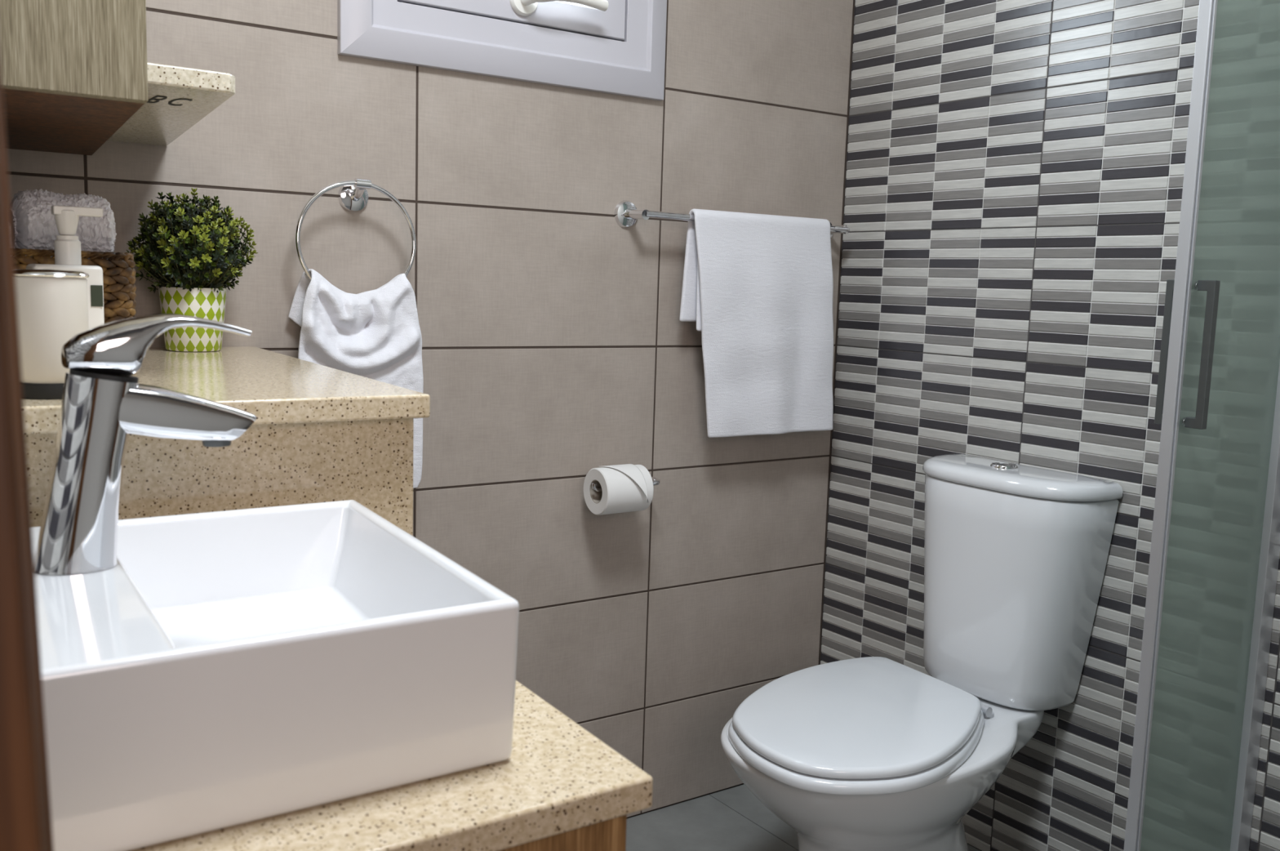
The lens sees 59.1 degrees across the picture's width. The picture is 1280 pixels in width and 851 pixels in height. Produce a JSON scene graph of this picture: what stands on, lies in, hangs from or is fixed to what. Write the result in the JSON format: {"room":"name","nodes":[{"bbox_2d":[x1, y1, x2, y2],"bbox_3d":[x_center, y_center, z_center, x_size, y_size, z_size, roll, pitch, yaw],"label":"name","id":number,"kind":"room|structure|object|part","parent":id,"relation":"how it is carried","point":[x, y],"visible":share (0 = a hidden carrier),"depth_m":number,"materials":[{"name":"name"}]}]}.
{"room":"bathroom","nodes":[
{"label":"bathroom","id":0,"kind":"room"},
{"bbox_2d":[6,0,854,817],"bbox_3d":[-0.347,-0.363,2.037,2.075,2.400,0.140,-3,9,-35],"label":"wall","id":1,"kind":"structure","parent":0,"point":[557,348],"depth_m":2.15,"materials":[{"name":"beige tile"}]},
{"bbox_2d":[106,62,235,145],"bbox_3d":[-0.599,-0.389,1.402,0.102,0.021,0.608,-2,8,-30],"label":"shelf","id":2,"kind":"object","parent":1,"relation":"attached to","point":[179,98],"visible":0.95,"depth_m":1.24,"materials":[{"name":"beige stone"}]},
{"bbox_2d":[294,177,416,279],"bbox_3d":[-0.469,-0.301,1.839,0.202,0.198,0.060,-3,9,-35],"label":"towel ring","id":3,"kind":"object","parent":1,"relation":"attached to","point":[353,195],"visible":0.94,"depth_m":1.84,"materials":[{"name":"silver metal"}]},
{"bbox_2d":[288,268,423,488],"bbox_3d":[-0.462,-0.071,1.851,0.217,0.364,0.072,-3,9,-35],"label":"hand towel","id":4,"kind":"object","parent":3,"relation":"hanging from","point":[375,334],"visible":0.58,"depth_m":1.83,"materials":[{"name":"white fabric"}]},
{"bbox_3d":[-0.458,-0.383,1.831,0.025,0.034,0.054,-3,9,-35],"label":"post","id":5,"kind":"part","parent":3,"relation":"part of","materials":[{"name":"silver metal"}]},
{"bbox_2d":[337,0,666,100],"bbox_3d":[-0.209,-0.911,1.954,0.640,0.604,0.142,-3,9,-35],"label":"window","id":6,"kind":"structure","parent":1,"relation":"in","point":[611,46],"depth_m":1.98,"materials":[{"name":"grey plastic"}]},
{"bbox_3d":[-0.224,-0.914,1.975,0.445,0.408,0.069,-3,9,-35],"label":"sash","id":7,"kind":"part","parent":6,"relation":"part of","materials":[{"name":"grey plastic"}]},
{"bbox_3d":[-0.202,-0.743,1.967,0.054,0.054,0.010,-3,9,-35],"label":"handle","id":8,"kind":"part","parent":6,"relation":"part of","materials":[{"name":"white plastic"}]},
{"bbox_3d":[-0.128,-0.744,1.969,0.159,0.029,0.046,-1,8,-22],"label":"lever","id":9,"kind":"part","parent":6,"relation":"part of","materials":[{"name":"white plastic"}]},
{"bbox_2d":[591,476,660,491],"bbox_3d":[-0.036,0.108,2.191,0.178,0.040,0.077,-3,9,-35],"label":"toilet paper holder","id":10,"kind":"object","parent":1,"relation":"attached to","point":[655,481],"visible":0.3,"depth_m":2.12,"materials":[{"name":"silver metal"}]},
{"bbox_2d":[583,463,653,515],"bbox_3d":[-0.038,0.121,2.143,0.104,0.092,0.101,-3,9,-35],"label":"toilet roll","id":11,"kind":"object","parent":10,"relation":"on","point":[625,487],"visible":1,"depth_m":2.12,"materials":[{"name":"white paper"}]},
{"bbox_2d":[613,200,849,238],"bbox_3d":[0.206,-0.411,2.287,0.573,0.058,0.071,-3,9,-35],"label":"towel bar","id":12,"kind":"object","parent":1,"relation":"attached to","point":[626,214],"visible":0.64,"depth_m":2.15,"materials":[{"name":"silver metal"}]},
{"bbox_3d":[-0.006,-0.401,2.137,0.021,0.023,0.061,-3,9,-35],"label":"post","id":13,"kind":"part","parent":12,"relation":"part of","materials":[{"name":"silver metal"}]},
{"bbox_2d":[679,208,833,437],"bbox_3d":[0.252,-0.205,2.311,0.396,0.448,0.057,-3,9,-35],"label":"bath towel","id":14,"kind":"object","parent":12,"relation":"hanging from","point":[757,289],"visible":1,"depth_m":2.28,"materials":[{"name":"white fabric"}]},
{"bbox_3d":[0.422,-0.421,2.433,0.021,0.022,0.061,-3,9,-35],"label":"post","id":15,"kind":"part","parent":12,"relation":"part of","materials":[{"name":"silver metal"}]},
{"bbox_2d":[625,783,981,850],"bbox_3d":[0.586,1.063,0.873,2.760,0.080,3.439,-3,9,-35],"label":"floor","id":16,"kind":"structure","parent":0,"point":[732,818],"depth_m":2.32,"materials":[{"name":"grey tile"}]},
{"bbox_2d":[500,814,626,850],"bbox_3d":[-0.535,0.567,1.206,0.534,0.752,1.216,-3,9,-35],"label":"vanity cabinet","id":17,"kind":"object","parent":16,"relation":"on","point":[610,834],"visible":0.02,"depth_m":0.77,"materials":[{"name":"brown wood"}]},
{"bbox_2d":[130,680,653,850],"bbox_3d":[-0.517,0.184,1.149,0.536,0.023,1.241,-3,9,-35],"label":"countertop","id":18,"kind":"structure","parent":17,"relation":"on","point":[557,777],"depth_m":0.72,"materials":[{"name":"beige stone"}]},
{"bbox_2d":[23,346,430,535],"bbox_3d":[-0.632,0.038,1.335,0.571,0.212,0.772,-3,9,-35],"label":"stone ledge","id":19,"kind":"object","parent":18,"relation":"on","point":[319,433],"visible":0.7,"depth_m":1.10,"materials":[{"name":"beige stone"}]},
{"bbox_2d":[14,269,88,399],"bbox_3d":[-0.532,-0.084,1.019,0.065,0.114,0.065,-3,9,-35],"label":"canister","id":20,"kind":"object","parent":19,"relation":"on","point":[52,307],"visible":0.74,"depth_m":0.99,"materials":[{"name":"beige ceramic"}]},
{"bbox_2d":[26,204,104,328],"bbox_3d":[-0.602,-0.140,1.186,0.070,0.179,0.066,-3,9,-35],"label":"soap dispenser","id":21,"kind":"object","parent":19,"relation":"on","point":[67,246],"visible":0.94,"depth_m":1.17,"materials":[{"name":"white plastic"}]},
{"bbox_2d":[13,248,137,323],"bbox_3d":[-0.772,-0.146,1.368,0.272,0.135,0.245,-3,9,-35],"label":"woven basket","id":22,"kind":"object","parent":19,"relation":"on","point":[119,272],"visible":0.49,"depth_m":1.33,"materials":[{"name":"brown wicker"}]},
{"bbox_2d":[9,188,116,259],"bbox_3d":[-0.718,-0.238,1.397,0.114,0.104,0.161,-3,9,-35],"label":"rolled towel","id":23,"kind":"object","parent":22,"relation":"in","point":[33,224],"visible":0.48,"depth_m":1.34,"materials":[{"name":"white fabric"}]},
{"bbox_2d":[126,187,257,351],"bbox_3d":[-0.655,-0.228,1.653,0.174,0.235,0.179,3,7,6],"label":"potted plant","id":24,"kind":"object","parent":19,"relation":"on","point":[192,258],"visible":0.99,"depth_m":1.61,"materials":[{"name":"green plant"}]},
{"bbox_3d":[-0.656,-0.157,1.657,0.094,0.092,0.094,-3,9,-35],"label":"pot","id":25,"kind":"part","parent":24,"relation":"part of","materials":[{"name":"ceramic"}]},
{"bbox_3d":[-0.458,0.093,1.039,0.517,0.187,0.017,-3,9,-33],"label":"panel","id":26,"kind":"part","parent":19,"relation":"part of","materials":[{"name":"beige stone"}]},
{"bbox_2d":[31,499,519,850],"bbox_3d":[-0.347,0.161,0.822,0.434,0.114,0.386,-3,9,-35],"label":"basin","id":27,"kind":"object","parent":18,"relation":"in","point":[229,668],"visible":0.94,"depth_m":0.71,"materials":[{"name":"white ceramic"}]},
{"bbox_2d":[34,313,256,574],"bbox_3d":[-0.365,0.009,0.833,0.156,0.182,0.054,-3,9,-35],"label":"tap","id":28,"kind":"object","parent":27,"relation":"on","point":[103,403],"visible":1,"depth_m":0.80,"materials":[{"name":"silver metal"}]},
{"bbox_3d":[-0.354,-0.060,0.831,0.126,0.045,0.048,-3,9,-35],"label":"lever","id":29,"kind":"part","parent":28,"relation":"part of","materials":[{"name":"silver metal"}]},
{"bbox_3d":[-0.346,-0.011,0.843,0.112,0.048,0.045,-3,9,-35],"label":"spout","id":30,"kind":"part","parent":28,"relation":"part of","materials":[{"name":"silver metal"}]},
{"bbox_2d":[720,453,1122,850],"bbox_3d":[0.443,0.480,1.967,0.683,0.794,0.423,-3,9,-35],"label":"toilet","id":31,"kind":"object","parent":16,"relation":"on","point":[868,753],"visible":1,"depth_m":1.96,"materials":[{"name":"white ceramic"}]},
{"bbox_3d":[0.371,0.508,1.921,0.509,0.024,0.423,-3,9,-35],"label":"seat","id":32,"kind":"part","parent":31,"relation":"part of","materials":[{"name":"white plastic"}]},
{"bbox_3d":[0.371,0.487,1.918,0.497,0.020,0.411,-3,9,-35],"label":"lid","id":33,"kind":"part","parent":31,"relation":"part of","materials":[{"name":"white plastic"}]},
{"bbox_3d":[0.436,0.696,1.990,0.664,0.361,0.402,-3,9,-35],"label":"bowl","id":34,"kind":"part","parent":31,"relation":"part of","materials":[{"name":"white ceramic"}]},
{"bbox_3d":[0.671,0.094,2.076,0.149,0.031,0.380,-3,9,-35],"label":"cistern lid","id":35,"kind":"part","parent":31,"relation":"part of","materials":[{"name":"white ceramic"}]},
{"bbox_2d":[1123,0,1279,850],"bbox_3d":[0.862,-0.027,1.648,0.316,1.905,0.070,-3,9,-35],"label":"screen","id":36,"kind":"object","parent":16,"relation":"on","point":[1215,549],"visible":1,"depth_m":1.63,"materials":[{"name":"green glass"}]},
{"bbox_3d":[0.746,-0.102,1.582,0.012,0.203,0.027,-3,9,-35],"label":"handle","id":37,"kind":"part","parent":36,"relation":"part of","materials":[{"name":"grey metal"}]},
{"bbox_3d":[0.771,-0.097,1.547,0.012,0.203,0.025,-3,9,-35],"label":"handle","id":38,"kind":"part","parent":36,"relation":"part of","materials":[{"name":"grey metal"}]},
{"bbox_2d":[820,0,1279,850],"bbox_3d":[0.934,-0.304,1.889,0.100,2.400,1.570,-3,9,-35],"label":"wall","id":39,"kind":"structure","parent":0,"point":[1015,171],"depth_m":2.13,"materials":[{"name":"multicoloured tile"}]},
{"bbox_3d":[0.547,-0.174,0.755,2.075,2.400,0.110,-3,9,-35],"label":"wall","id":40,"kind":"structure","parent":0,"visible":0},
{"bbox_2d":[0,57,53,850],"bbox_3d":[0.195,0.004,0.534,1.010,2.080,0.136,-3,9,-35],"label":"door","id":41,"kind":"structure","parent":40,"relation":"in","point":[25,813],"depth_m":0.24,"materials":[{"name":"brown wood"}]},
{"bbox_3d":[-0.708,-0.222,0.830,0.100,2.400,1.450,-3,9,-35],"label":"wall","id":42,"kind":"structure","parent":0,"visible":0},
{"bbox_2d":[0,0,147,155],"bbox_3d":[-0.741,-0.709,1.230,0.341,0.736,0.640,-3,9,-35],"label":"upper cabinet","id":43,"kind":"object","parent":42,"relation":"attached to","point":[74,72],"visible":1,"depth_m":1.06,"materials":[{"name":"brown wood"}]},
{"bbox_3d":[-0.758,-0.352,1.284,0.341,0.012,0.618,-3,9,-35],"label":"panel","id":44,"kind":"part","parent":43,"relation":"part of","materials":[{"name":"brown wood"}]},
{"bbox_3d":[-0.585,-0.671,0.964,0.291,0.736,0.020,-3,9,-35],"label":"door","id":45,"kind":"part","parent":43,"relation":"part of","materials":[{"name":"grey wood"}]}
]}

